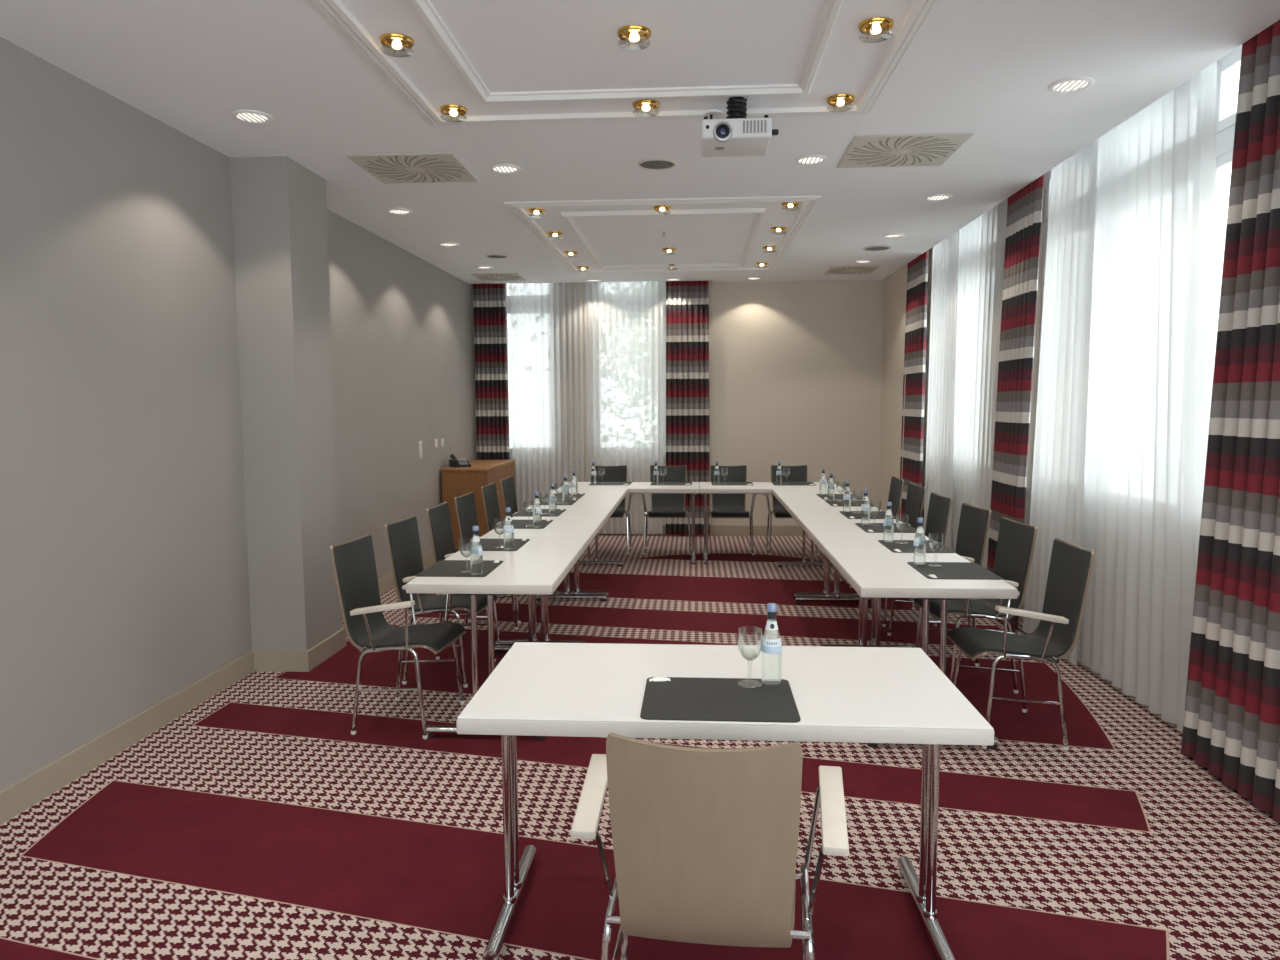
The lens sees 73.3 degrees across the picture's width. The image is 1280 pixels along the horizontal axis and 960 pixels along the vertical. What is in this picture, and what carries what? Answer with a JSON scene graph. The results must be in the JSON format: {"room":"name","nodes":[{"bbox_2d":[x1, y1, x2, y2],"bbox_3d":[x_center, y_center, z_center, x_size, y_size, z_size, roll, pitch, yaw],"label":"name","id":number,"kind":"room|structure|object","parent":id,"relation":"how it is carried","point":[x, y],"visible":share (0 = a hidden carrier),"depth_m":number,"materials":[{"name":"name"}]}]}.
{"room":"conference room","nodes":[
{"label":"conference room","id":0,"kind":"room"},
{"bbox_2d":[0,37,475,790],"bbox_3d":[-2.233,-0.407,4.356,0.488,3.160,11.950,0,5,4],"label":"wall","id":1,"kind":"structure","parent":0,"point":[215,380],"depth_m":4.31,"materials":[{"name":"grey paint"}]},
{"bbox_2d":[0,550,434,824],"bbox_3d":[-2.138,1.108,4.486,0.344,0.118,11.650,0,5,4],"label":"baseboard","id":2,"kind":"structure","parent":1,"relation":"attached to","point":[30,790],"depth_m":4.09,"materials":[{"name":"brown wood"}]},
{"bbox_2d":[0,535,1279,959],"bbox_3d":[0.203,1.216,4.371,5.650,0.100,12.000,0,5,4],"label":"floor","id":3,"kind":"structure","parent":0,"point":[252,824],"depth_m":3.16,"materials":[{"name":"red carpet"}]},
{"bbox_2d":[330,534,465,738],"bbox_3d":[-1.181,0.738,4.231,0.546,0.891,0.623,1,5,9],"label":"chair","id":4,"kind":"object","parent":3,"relation":"on","point":[366,626],"visible":0.94,"depth_m":4.18,"materials":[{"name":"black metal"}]},
{"bbox_2d":[385,515,497,687],"bbox_3d":[-1.139,0.673,4.957,0.546,0.891,0.623,1,5,9],"label":"chair","id":5,"kind":"object","parent":3,"relation":"on","point":[402,536],"visible":0.63,"depth_m":4.90,"materials":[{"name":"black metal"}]},
{"bbox_2d":[426,502,518,641],"bbox_3d":[-1.093,0.608,5.679,0.546,0.891,0.623,0,5,5],"label":"chair","id":6,"kind":"object","parent":3,"relation":"on","point":[438,516],"visible":0.3,"depth_m":5.68,"materials":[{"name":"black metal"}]},
{"bbox_2d":[440,460,515,552],"bbox_3d":[-1.727,0.274,9.390,0.503,0.905,1.340,0,5,4],"label":"sideboard","id":7,"kind":"object","parent":3,"relation":"on","point":[459,481],"visible":0.56,"depth_m":8.73,"materials":[{"name":"brown wood"}]},
{"bbox_2d":[449,454,470,467],"bbox_3d":[-1.867,-0.203,8.915,0.190,0.131,0.228,-3,6,-25],"label":"telephone","id":8,"kind":"object","parent":7,"relation":"on","point":[454,462],"visible":1,"depth_m":8.87,"materials":[{"name":"black plastic"}]},
{"bbox_2d":[440,460,514,470],"bbox_3d":[-1.737,-0.162,9.352,0.487,0.030,1.340,0,5,4],"label":"countertop","id":9,"kind":"structure","parent":7,"relation":"on","point":[476,465],"depth_m":9.07,"materials":[{"name":"wood"}]},
{"bbox_2d":[454,492,536,622],"bbox_3d":[-1.052,0.550,6.327,0.546,0.891,0.623,0,5,7],"label":"chair","id":10,"kind":"object","parent":3,"relation":"on","point":[465,506],"visible":0.25,"depth_m":6.30,"materials":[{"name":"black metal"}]},
{"bbox_2d":[406,535,590,739],"bbox_3d":[-0.682,0.774,4.641,0.674,0.740,1.456,0,5,4],"label":"conference table","id":11,"kind":"object","parent":3,"relation":"on","point":[540,565],"visible":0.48,"depth_m":4.04,"materials":[{"name":"white laminate"}]},
{"bbox_2d":[416,560,503,576],"bbox_3d":[-0.883,0.436,4.255,0.338,0.004,0.412,0,5,4],"label":"desk mat","id":12,"kind":"object","parent":11,"relation":"on","point":[442,568],"visible":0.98,"depth_m":4.22,"materials":[{"name":"leather"}]},
{"bbox_2d":[470,526,482,574],"bbox_3d":[-0.778,0.333,4.088,0.058,0.231,0.058,-4,7,-39],"label":"water bottle","id":13,"kind":"object","parent":12,"relation":"on","point":[476,553],"visible":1,"depth_m":4.07,"materials":[{"name":"clear glass"}]},
{"bbox_2d":[457,539,529,550],"bbox_3d":[-0.838,0.373,4.966,0.338,0.004,0.412,0,5,4],"label":"desk mat","id":14,"kind":"object","parent":11,"relation":"on","point":[487,544],"visible":0.77,"depth_m":4.96,"materials":[{"name":"leather"}]},
{"bbox_2d":[503,508,513,549],"bbox_3d":[-0.732,0.270,4.792,0.058,0.231,0.058,-2,5,-20],"label":"water bottle","id":15,"kind":"object","parent":14,"relation":"on","point":[508,529],"visible":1,"depth_m":4.77,"materials":[{"name":"clear glass"}]},
{"bbox_2d":[481,482,515,595],"bbox_3d":[-1.012,0.479,7.120,0.546,0.891,0.623,0,5,5],"label":"chair","id":16,"kind":"object","parent":3,"relation":"on","point":[489,493],"visible":0.33,"depth_m":7.13,"materials":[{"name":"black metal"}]},
{"bbox_2d":[501,476,530,517],"bbox_3d":[-0.960,0.422,7.766,0.546,0.891,0.623,0,5,5],"label":"chair","id":17,"kind":"object","parent":3,"relation":"on","point":[507,484],"visible":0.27,"depth_m":7.80,"materials":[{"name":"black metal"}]},
{"bbox_2d":[485,507,612,644],"bbox_3d":[-0.589,0.645,6.090,0.674,0.740,1.456,0,5,4],"label":"conference table","id":18,"kind":"object","parent":3,"relation":"on","point":[574,520],"visible":0.6,"depth_m":5.89,"materials":[{"name":"white laminate"}]},
{"bbox_2d":[493,520,552,528],"bbox_3d":[-0.784,0.297,5.811,0.338,0.004,0.412,0,5,4],"label":"desk mat","id":19,"kind":"object","parent":18,"relation":"on","point":[517,524],"visible":0.77,"depth_m":5.77,"materials":[{"name":"leather"}]},
{"bbox_2d":[533,492,541,527],"bbox_3d":[-0.675,0.194,5.647,0.058,0.231,0.058,0,5,0],"label":"water bottle","id":20,"kind":"object","parent":19,"relation":"on","point":[537,511],"visible":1,"depth_m":5.63,"materials":[{"name":"clear glass"}]},
{"bbox_2d":[512,509,565,516],"bbox_3d":[-0.746,0.243,6.417,0.338,0.004,0.412,0,5,4],"label":"desk mat","id":21,"kind":"object","parent":18,"relation":"on","point":[528,512],"visible":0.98,"depth_m":6.41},
{"bbox_2d":[549,483,556,514],"bbox_3d":[-0.635,0.140,6.250,0.058,0.231,0.058,1,5,14],"label":"water bottle","id":22,"kind":"object","parent":21,"relation":"on","point":[552,497],"visible":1,"depth_m":6.23,"materials":[{"name":"clear glass"}]},
{"bbox_2d":[530,489,627,597],"bbox_3d":[-0.497,0.515,7.539,0.674,0.740,1.456,0,5,4],"label":"conference table","id":23,"kind":"object","parent":3,"relation":"on","point":[613,498],"visible":0.52,"depth_m":7.45,"materials":[{"name":"white laminate"}]},
{"bbox_2d":[531,499,577,504],"bbox_3d":[-0.702,0.181,7.103,0.338,0.004,0.412,0,5,4],"label":"desk mat","id":24,"kind":"object","parent":23,"relation":"on","point":[544,501],"visible":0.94,"depth_m":7.12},
{"bbox_2d":[562,475,569,503],"bbox_3d":[-0.598,0.079,6.926,0.058,0.231,0.058,5,7,44],"label":"water bottle","id":25,"kind":"object","parent":24,"relation":"on","point":[565,490],"visible":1,"depth_m":6.91,"materials":[{"name":"clear glass"}]},
{"bbox_2d":[541,493,584,498],"bbox_3d":[-0.673,0.141,7.560,0.338,0.004,0.412,0,5,4],"label":"desk mat","id":26,"kind":"object","parent":23,"relation":"on","point":[559,495],"visible":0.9,"depth_m":7.51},
{"bbox_2d":[571,471,577,497],"bbox_3d":[-0.566,0.037,7.394,0.058,0.231,0.058,-4,7,-39],"label":"water bottle","id":27,"kind":"object","parent":26,"relation":"on","point":[574,487],"visible":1,"depth_m":7.37,"materials":[{"name":"clear glass"}]},
{"bbox_2d":[583,465,635,553],"bbox_3d":[-0.345,0.303,9.060,0.623,0.891,0.546,0,5,4],"label":"chair","id":28,"kind":"object","parent":3,"relation":"on","point":[610,473],"visible":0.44,"depth_m":9.24,"materials":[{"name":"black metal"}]},
{"bbox_2d":[558,482,698,563],"bbox_3d":[-0.088,0.420,8.588,1.355,0.740,0.693,0,5,4],"label":"conference table","id":29,"kind":"object","parent":3,"relation":"on","point":[634,487],"visible":0.52,"depth_m":8.38,"materials":[{"name":"white laminate"}]},
{"bbox_2d":[638,465,696,554],"bbox_3d":[0.289,0.304,9.020,0.623,0.891,0.546,0,5,4],"label":"chair","id":30,"kind":"object","parent":3,"relation":"on","point":[664,505],"visible":0.83,"depth_m":9.19,"materials":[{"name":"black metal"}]},
{"bbox_2d":[571,732,848,959],"bbox_3d":[0.160,0.932,1.978,0.623,0.891,0.546,0,5,8],"label":"chair","id":31,"kind":"object","parent":3,"relation":"on","point":[705,840],"visible":1,"depth_m":1.74,"materials":[{"name":"brown wood"}]},
{"bbox_2d":[456,642,993,959],"bbox_3d":[0.229,0.954,2.573,1.365,0.740,0.715,0,5,4],"label":"conference table","id":32,"kind":"object","parent":3,"relation":"on","point":[896,695],"visible":0.99,"depth_m":2.47,"materials":[{"name":"white laminate"}]},
{"bbox_2d":[640,677,800,722],"bbox_3d":[0.216,0.599,2.365,0.412,0.004,0.338,0,5,4],"label":"desk mat","id":33,"kind":"object","parent":32,"relation":"on","point":[680,698],"visible":0.91,"depth_m":2.33,"materials":[{"name":"leather"}]},
{"bbox_2d":[738,629,762,688],"bbox_3d":[0.315,0.507,2.462,0.071,0.162,0.071,0,5,4],"label":"water goblet","id":34,"kind":"object","parent":33,"relation":"on","point":[743,686],"visible":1,"depth_m":2.45,"materials":[{"name":"clear glass"}]},
{"bbox_2d":[738,629,762,660],"bbox_3d":[0.315,0.471,2.459,0.071,0.090,0.071,0,5,4],"label":"bowl","id":35,"kind":"object","parent":34,"relation":"on","point":[738,629],"depth_m":2.45,"materials":[{"name":"clear glass"}]},
{"bbox_2d":[761,603,781,684],"bbox_3d":[0.379,0.471,2.478,0.058,0.231,0.058,0,5,4],"label":"water bottle","id":36,"kind":"object","parent":33,"relation":"on","point":[771,652],"visible":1,"depth_m":2.46,"materials":[{"name":"clear glass"}]},
{"bbox_2d":[700,465,757,554],"bbox_3d":[0.933,0.304,8.979,0.623,0.891,0.546,0,5,4],"label":"chair","id":37,"kind":"object","parent":3,"relation":"on","point":[724,505],"visible":0.8,"depth_m":9.15,"materials":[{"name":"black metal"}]},
{"bbox_2d":[699,482,842,563],"bbox_3d":[1.267,0.420,8.501,1.355,0.740,0.693,0,5,4],"label":"conference table","id":38,"kind":"object","parent":3,"relation":"on","point":[704,487],"visible":0.58,"depth_m":8.29,"materials":[{"name":"white laminate"}]},
{"bbox_2d":[762,465,817,555],"bbox_3d":[1.571,0.304,8.938,0.623,0.891,0.546,0,5,4],"label":"chair","id":39,"kind":"object","parent":3,"relation":"on","point":[797,473],"visible":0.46,"depth_m":9.12,"materials":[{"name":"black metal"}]},
{"bbox_2d":[772,489,875,599],"bbox_3d":[1.539,0.516,7.410,0.674,0.740,1.456,0,5,4],"label":"conference table","id":40,"kind":"object","parent":3,"relation":"on","point":[803,498],"visible":0.58,"depth_m":7.37,"materials":[{"name":"white laminate"}]},
{"bbox_2d":[816,494,862,499],"bbox_3d":[1.711,0.144,7.388,0.338,0.004,0.412,0,5,4],"label":"desk mat","id":41,"kind":"object","parent":40,"relation":"on","point":[837,496],"visible":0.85,"depth_m":7.32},
{"bbox_2d":[820,468,826,494],"bbox_3d":[1.607,0.013,7.544,0.058,0.231,0.058,2,6,27],"label":"water bottle","id":42,"kind":"object","parent":41,"relation":"on","point":[823,483],"visible":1,"depth_m":7.53,"materials":[{"name":"clear glass"}]},
{"bbox_2d":[824,500,874,506],"bbox_3d":[1.681,0.186,6.911,0.338,0.004,0.412,0,5,4],"label":"desk mat","id":43,"kind":"object","parent":40,"relation":"on","point":[856,503],"visible":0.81,"depth_m":6.88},
{"bbox_2d":[827,473,834,500],"bbox_3d":[1.571,0.056,7.066,0.058,0.231,0.058,4,7,41],"label":"water bottle","id":44,"kind":"object","parent":43,"relation":"on","point":[831,487],"visible":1,"depth_m":7.05,"materials":[{"name":"clear glass"}]},
{"bbox_2d":[789,507,926,647],"bbox_3d":[1.447,0.646,5.960,0.674,0.740,1.456,0,5,4],"label":"conference table","id":45,"kind":"object","parent":3,"relation":"on","point":[824,522],"visible":0.56,"depth_m":5.82,"materials":[{"name":"white laminate"}]},
{"bbox_2d":[839,511,896,518],"bbox_3d":[1.635,0.251,6.186,0.338,0.004,0.412,0,5,4],"label":"desk mat","id":46,"kind":"object","parent":45,"relation":"on","point":[881,515],"visible":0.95,"depth_m":6.20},
{"bbox_2d":[843,481,850,511],"bbox_3d":[1.526,0.121,6.336,0.058,0.231,0.058,-5,7,-42],"label":"water bottle","id":47,"kind":"object","parent":46,"relation":"on","point":[847,495],"visible":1,"depth_m":6.32,"materials":[{"name":"clear glass"}]},
{"bbox_2d":[855,523,916,532],"bbox_3d":[1.594,0.308,5.550,0.338,0.004,0.412,0,5,4],"label":"desk mat","id":48,"kind":"object","parent":45,"relation":"on","point":[902,526],"visible":0.76,"depth_m":5.51,"materials":[{"name":"leather"}]},
{"bbox_2d":[861,489,869,524],"bbox_3d":[1.494,0.178,5.697,0.058,0.231,0.058,-4,6,-38],"label":"water bottle","id":49,"kind":"object","parent":48,"relation":"on","point":[865,507],"visible":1,"depth_m":5.68,"materials":[{"name":"clear glass"}]},
{"bbox_2d":[846,476,903,582],"bbox_3d":[2.018,0.423,7.575,0.546,0.891,0.623,0,5,4],"label":"chair","id":50,"kind":"object","parent":3,"relation":"on","point":[896,486],"visible":0.23,"depth_m":7.54,"materials":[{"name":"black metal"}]},
{"bbox_2d":[850,482,925,599],"bbox_3d":[1.987,0.480,6.941,0.546,0.891,0.623,0,5,0],"label":"chair","id":51,"kind":"object","parent":3,"relation":"on","point":[915,497],"visible":0.23,"depth_m":6.94,"materials":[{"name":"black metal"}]},
{"bbox_2d":[815,536,1017,748],"bbox_3d":[1.354,0.776,4.511,0.674,0.740,1.456,0,5,4],"label":"conference table","id":52,"kind":"object","parent":3,"relation":"on","point":[873,570],"visible":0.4,"depth_m":3.96,"materials":[{"name":"white laminate"}]},
{"bbox_2d":[878,540,955,552],"bbox_3d":[1.548,0.372,4.834,0.338,0.004,0.412,0,5,4],"label":"desk mat","id":53,"kind":"object","parent":52,"relation":"on","point":[935,546],"visible":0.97,"depth_m":4.81,"materials":[{"name":"leather"}]},
{"bbox_2d":[883,502,893,541],"bbox_3d":[1.439,0.243,4.978,0.058,0.231,0.058,-3,6,-29],"label":"water bottle","id":54,"kind":"object","parent":53,"relation":"on","point":[888,524],"visible":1,"depth_m":4.96,"materials":[{"name":"clear glass"}]},
{"bbox_2d":[907,562,1001,579],"bbox_3d":[1.504,0.435,4.138,0.338,0.004,0.412,0,5,4],"label":"desk mat","id":55,"kind":"object","parent":52,"relation":"on","point":[950,570],"visible":1,"depth_m":4.10,"materials":[{"name":"leather"}]},
{"bbox_2d":[913,518,925,564],"bbox_3d":[1.395,0.304,4.290,0.058,0.231,0.058,3,6,32],"label":"water bottle","id":56,"kind":"object","parent":55,"relation":"on","point":[919,552],"visible":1,"depth_m":4.27,"materials":[{"name":"clear glass"}]},
{"bbox_2d":[882,492,951,626],"bbox_3d":[1.907,0.550,6.159,0.546,0.891,0.623,0,5,0],"label":"chair","id":57,"kind":"object","parent":3,"relation":"on","point":[939,509],"visible":0.23,"depth_m":6.14,"materials":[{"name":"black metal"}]},
{"bbox_2d":[888,503,990,647],"bbox_3d":[1.893,0.612,5.473,0.546,0.891,0.623,-1,5,-3],"label":"chair","id":58,"kind":"object","parent":3,"relation":"on","point":[974,522],"visible":0.33,"depth_m":5.46,"materials":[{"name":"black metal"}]},
{"bbox_2d":[914,517,1036,693],"bbox_3d":[1.854,0.674,4.777,0.546,0.891,0.623,-1,5,-3],"label":"chair","id":59,"kind":"object","parent":3,"relation":"on","point":[1016,541],"visible":0.62,"depth_m":4.72,"materials":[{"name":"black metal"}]},
{"bbox_2d":[947,538,1093,750],"bbox_3d":[1.772,0.740,4.038,0.546,0.891,0.623,0,5,3],"label":"chair","id":60,"kind":"object","parent":3,"relation":"on","point":[1055,637],"visible":0.91,"depth_m":3.96,"materials":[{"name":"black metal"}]},
{"bbox_2d":[0,0,1279,283],"bbox_3d":[0.187,-1.915,4.092,5.650,0.334,12.000,0,5,4],"label":"ceiling","id":61,"kind":"structure","parent":0,"point":[985,68],"depth_m":3.89,"materials":[{"name":"paint"}]},
{"bbox_2d":[231,110,272,123],"bbox_3d":[-1.853,-1.733,4.108,0.184,0.011,0.184,0,5,4],"label":"recessed light","id":62,"kind":"object","parent":61,"relation":"in","point":[250,116],"visible":1,"depth_m":4.10,"materials":[{"name":"paint"}]},
{"bbox_2d":[380,33,413,57],"bbox_3d":[-0.921,-1.646,3.261,0.126,0.042,0.126,0,5,4],"label":"spotlight","id":63,"kind":"object","parent":61,"relation":"attached to","point":[387,40],"visible":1,"depth_m":3.25,"materials":[{"name":"gold glass"}]},
{"bbox_2d":[386,208,412,214],"bbox_3d":[-1.717,-1.914,6.135,0.184,0.011,0.184,0,5,4],"label":"recessed light","id":64,"kind":"object","parent":61,"relation":"in","point":[399,211],"visible":1,"depth_m":6.12,"materials":[{"name":"silver metal"}]},
{"bbox_2d":[345,152,478,183],"bbox_3d":[-1.312,-1.816,5.032,0.600,0.014,0.600,0,5,4],"label":"ceiling vent","id":65,"kind":"object","parent":61,"relation":"in","point":[408,167],"visible":1,"depth_m":4.99,"materials":[{"name":"metal"}]},
{"bbox_2d":[440,104,466,121],"bbox_3d":[-0.873,-1.715,4.027,0.126,0.042,0.126,0,5,4],"label":"spotlight","id":66,"kind":"object","parent":61,"relation":"attached to","point":[458,111],"visible":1,"depth_m":4.01,"materials":[{"name":"gold glass"}]},
{"bbox_2d":[473,283,509,459],"bbox_3d":[-1.725,-0.916,10.043,0.396,3.120,0.062,0,5,4],"label":"striped curtain","id":67,"kind":"object","parent":61,"relation":"hanging from","point":[489,300],"visible":0.59,"depth_m":10.01,"materials":[{"name":"fabric"}]},
{"bbox_2d":[471,273,525,280],"bbox_3d":[-1.528,-2.199,9.337,0.500,0.014,0.500,0,5,4],"label":"ceiling vent","id":68,"kind":"object","parent":61,"relation":"in","point":[488,276],"visible":1,"depth_m":9.31,"materials":[{"name":"metal"}]},
{"bbox_2d":[489,164,520,173],"bbox_3d":[-0.790,-1.821,5.038,0.184,0.011,0.184,0,5,4],"label":"recessed light","id":69,"kind":"object","parent":61,"relation":"in","point":[499,168],"visible":1,"depth_m":5.03,"materials":[{"name":"silver metal"}]},
{"bbox_2d":[509,282,583,511],"bbox_3d":[-1.085,-0.922,10.038,0.850,3.115,0.045,0,5,4],"label":"sheer curtain","id":70,"kind":"object","parent":61,"relation":"hanging from","point":[546,341],"visible":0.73,"depth_m":10.02,"materials":[{"name":"fabric"}]},
{"bbox_2d":[584,281,662,533],"bbox_3d":[-0.183,-0.921,9.973,0.900,3.115,0.042,0,5,4],"label":"sheer curtain","id":71,"kind":"object","parent":61,"relation":"hanging from","point":[624,320],"visible":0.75,"depth_m":9.96,"materials":[{"name":"fabric"}]},
{"bbox_2d":[310,0,941,125],"bbox_3d":[-0.064,-1.603,2.597,2.140,0.024,3.140,0,5,4],"label":"trim","id":72,"kind":"structure","parent":61,"relation":"attached to","point":[920,12],"depth_m":3.71,"materials":[{"name":"paint"}]},
{"bbox_2d":[410,0,842,102],"bbox_3d":[-0.064,-1.599,2.597,1.470,0.032,2.480,0,5,4],"label":"trim","id":73,"kind":"structure","parent":61,"relation":"attached to","point":[831,8],"depth_m":3.75,"materials":[{"name":"paint"}]},
{"bbox_2d":[617,25,650,49],"bbox_3d":[-0.021,-1.646,3.204,0.126,0.042,0.126,0,5,4],"label":"spotlight","id":74,"kind":"object","parent":61,"relation":"attached to","point":[642,33],"visible":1,"depth_m":3.19,"materials":[{"name":"gold glass"}]},
{"bbox_2d":[632,99,659,116],"bbox_3d":[0.028,-1.714,3.970,0.126,0.042,0.126,0,5,4],"label":"spotlight","id":75,"kind":"object","parent":61,"relation":"attached to","point":[639,105],"visible":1,"depth_m":3.95,"materials":[{"name":"gold glass"}]},
{"bbox_2d":[638,158,675,169],"bbox_3d":[0.098,-1.820,4.962,0.224,0.009,0.224,0,5,4],"label":"ceiling speaker","id":76,"kind":"object","parent":61,"relation":"attached to","point":[654,163],"visible":1,"depth_m":4.95,"materials":[{"name":"metal"}]},
{"bbox_2d":[640,161,673,168],"bbox_3d":[0.098,-1.818,4.962,0.198,0.004,0.198,0,5,4],"label":"speaker grille","id":77,"kind":"object","parent":76,"relation":"attached to","point":[643,164],"depth_m":4.96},
{"bbox_2d":[504,195,820,272],"bbox_3d":[0.241,-2.030,7.373,2.140,0.024,3.150,0,5,4],"label":"trim","id":78,"kind":"structure","parent":61,"relation":"attached to","point":[810,202],"depth_m":5.95,"materials":[{"name":"paint"}]},
{"bbox_2d":[561,208,765,268],"bbox_3d":[0.241,-2.026,7.374,1.470,0.032,2.470,0,5,4],"label":"trim","id":79,"kind":"structure","parent":61,"relation":"attached to","point":[760,212],"depth_m":6.49,"materials":[{"name":"paint"}]},
{"bbox_2d":[666,281,709,534],"bbox_3d":[0.551,-0.915,9.899,0.514,3.120,0.053,0,5,4],"label":"striped curtain","id":80,"kind":"object","parent":61,"relation":"hanging from","point":[687,302],"visible":0.8,"depth_m":9.88,"materials":[{"name":"fabric"}]},
{"bbox_2d":[701,96,778,156],"bbox_3d":[0.449,-1.611,3.894,0.340,0.238,0.316,0,5,4],"label":"projector","id":81,"kind":"object","parent":61,"relation":"hanging from","point":[735,135],"visible":1,"depth_m":3.80,"materials":[{"name":"paint"}]},
{"bbox_2d":[743,120,765,132],"bbox_3d":[0.500,-1.541,3.752,0.101,0.053,0.005,0,5,4],"label":"grille","id":82,"kind":"object","parent":81,"relation":"attached to","point":[749,126],"depth_m":3.75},
{"bbox_2d":[781,202,799,210],"bbox_3d":[1.042,-1.897,5.961,0.126,0.042,0.126,0,5,4],"label":"spotlight","id":83,"kind":"object","parent":61,"relation":"attached to","point":[788,206],"visible":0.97,"depth_m":5.95,"materials":[{"name":"gold glass"}]},
{"bbox_2d":[795,155,826,164],"bbox_3d":[0.971,-1.816,4.886,0.184,0.011,0.184,0,5,4],"label":"recessed light","id":84,"kind":"object","parent":61,"relation":"in","point":[806,159],"visible":1,"depth_m":4.88,"materials":[{"name":"silver metal"}]},
{"bbox_2d":[826,94,854,111],"bbox_3d":[0.912,-1.714,3.913,0.126,0.042,0.126,0,5,4],"label":"spotlight","id":85,"kind":"object","parent":61,"relation":"attached to","point":[833,100],"visible":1,"depth_m":3.90,"materials":[{"name":"gold glass"}]},
{"bbox_2d":[824,266,880,273],"bbox_3d":[2.206,-2.185,8.969,0.500,0.014,0.500,0,5,4],"label":"ceiling vent","id":86,"kind":"object","parent":61,"relation":"in","point":[833,269],"visible":1,"depth_m":8.91,"materials":[{"name":"metal"}]},
{"bbox_2d":[858,17,893,42],"bbox_3d":[0.863,-1.645,3.148,0.126,0.042,0.126,0,5,4],"label":"spotlight","id":87,"kind":"object","parent":61,"relation":"attached to","point":[884,25],"visible":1,"depth_m":3.13,"materials":[{"name":"gold glass"}]},
{"bbox_2d":[837,132,973,167],"bbox_3d":[1.435,-1.803,4.727,0.600,0.014,0.600,0,5,4],"label":"ceiling vent","id":88,"kind":"object","parent":61,"relation":"in","point":[928,149],"visible":1,"depth_m":4.68,"materials":[{"name":"metal"}]},
{"bbox_2d":[898,250,928,522],"bbox_3d":[2.694,-0.802,8.501,0.070,3.120,0.796,0,5,4],"label":"striped curtain","id":89,"kind":"object","parent":61,"relation":"hanging from","point":[917,269],"visible":0.67,"depth_m":8.36,"materials":[{"name":"fabric"}]},
{"bbox_2d":[924,194,951,200],"bbox_3d":[2.009,-1.903,5.798,0.184,0.011,0.184,0,5,4],"label":"recessed light","id":90,"kind":"object","parent":61,"relation":"in","point":[934,197],"visible":1,"depth_m":5.79,"materials":[{"name":"silver metal"}]},
{"bbox_2d":[923,230,958,548],"bbox_3d":[2.697,-0.735,7.729,0.037,3.115,0.832,0,5,4],"label":"sheer curtain","id":91,"kind":"object","parent":61,"relation":"hanging from","point":[944,291],"visible":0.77,"depth_m":7.64,"materials":[{"name":"fabric"}]},
{"bbox_2d":[951,198,1007,568],"bbox_3d":[2.698,-0.654,6.815,0.043,3.115,1.561,0,5,4],"label":"sheer curtain","id":92,"kind":"object","parent":61,"relation":"hanging from","point":[982,240],"visible":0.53,"depth_m":6.86,"materials":[{"name":"fabric"}]},
{"bbox_2d":[987,174,1043,629],"bbox_3d":[2.525,-0.562,5.822,0.073,3.120,0.743,0,5,4],"label":"striped curtain","id":93,"kind":"object","parent":61,"relation":"hanging from","point":[1024,207],"visible":0.68,"depth_m":5.71,"materials":[{"name":"fabric"}]},
{"bbox_2d":[1023,139,1097,665],"bbox_3d":[2.538,-0.511,5.227,0.036,3.115,0.804,0,5,4],"label":"sheer curtain","id":94,"kind":"object","parent":61,"relation":"hanging from","point":[1057,491],"visible":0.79,"depth_m":5.13,"materials":[{"name":"fabric"}]},
{"bbox_2d":[1048,76,1094,92],"bbox_3d":[1.878,-1.720,3.750,0.184,0.011,0.184,0,5,4],"label":"recessed light","id":95,"kind":"object","parent":61,"relation":"in","point":[1071,84],"visible":1,"depth_m":3.74,"materials":[{"name":"silver metal"}]},
{"bbox_2d":[1077,61,1216,731],"bbox_3d":[2.539,-0.431,4.329,0.044,3.115,1.397,0,5,4],"label":"sheer curtain","id":96,"kind":"object","parent":61,"relation":"hanging from","point":[1151,355],"visible":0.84,"depth_m":4.26,"materials":[{"name":"fabric"}]},
{"bbox_2d":[1181,20,1279,823],"bbox_3d":[2.310,-0.260,2.445,0.094,3.120,2.384,0,5,4],"label":"striped curtain","id":97,"kind":"object","parent":61,"relation":"hanging from","point":[1231,724],"visible":0.98,"depth_m":3.33,"materials":[{"name":"fabric"}]},
{"bbox_2d":[472,279,883,525],"bbox_3d":[0.648,-0.932,10.086,5.190,3.160,0.200,0,5,4],"label":"wall","id":98,"kind":"structure","parent":0,"point":[795,367],"depth_m":9.90,"materials":[{"name":"beige paint"}]},
{"bbox_2d":[505,283,511,455],"bbox_3d":[-1.301,-1.365,10.152,0.750,2.230,0.111,0,5,4],"label":"window","id":99,"kind":"structure","parent":98,"relation":"in","point":[506,284],"depth_m":10.15,"materials":[{"name":"glass"}]},
{"bbox_2d":[663,281,665,455],"bbox_3d":[-0.129,-1.365,10.078,0.920,2.230,0.111,0,5,4],"label":"window","id":100,"kind":"structure","parent":98,"relation":"in","point":[664,282],"depth_m":10.03,"materials":[{"name":"glass"}]},
{"bbox_2d":[598,525,807,535],"bbox_3d":[0.423,0.592,10.128,4.704,0.118,0.016,0,5,4],"label":"baseboard","id":101,"kind":"structure","parent":98,"relation":"attached to","point":[715,530],"depth_m":10.07,"materials":[{"name":"brown wood"}]},
{"bbox_2d":[879,174,1044,618],"bbox_3d":[2.628,-0.404,4.047,0.470,3.160,11.650,0,5,4],"label":"wall","id":102,"kind":"structure","parent":0,"point":[895,284],"depth_m":9.06,"materials":[{"name":"beige paint"}]},
{"bbox_2d":[1026,45,1241,494],"bbox_3d":[2.693,-0.886,4.553,0.136,2.230,2.890,0,5,4],"label":"window","id":103,"kind":"structure","parent":102,"relation":"in","point":[1228,64],"depth_m":3.93,"materials":[{"name":"glass"}]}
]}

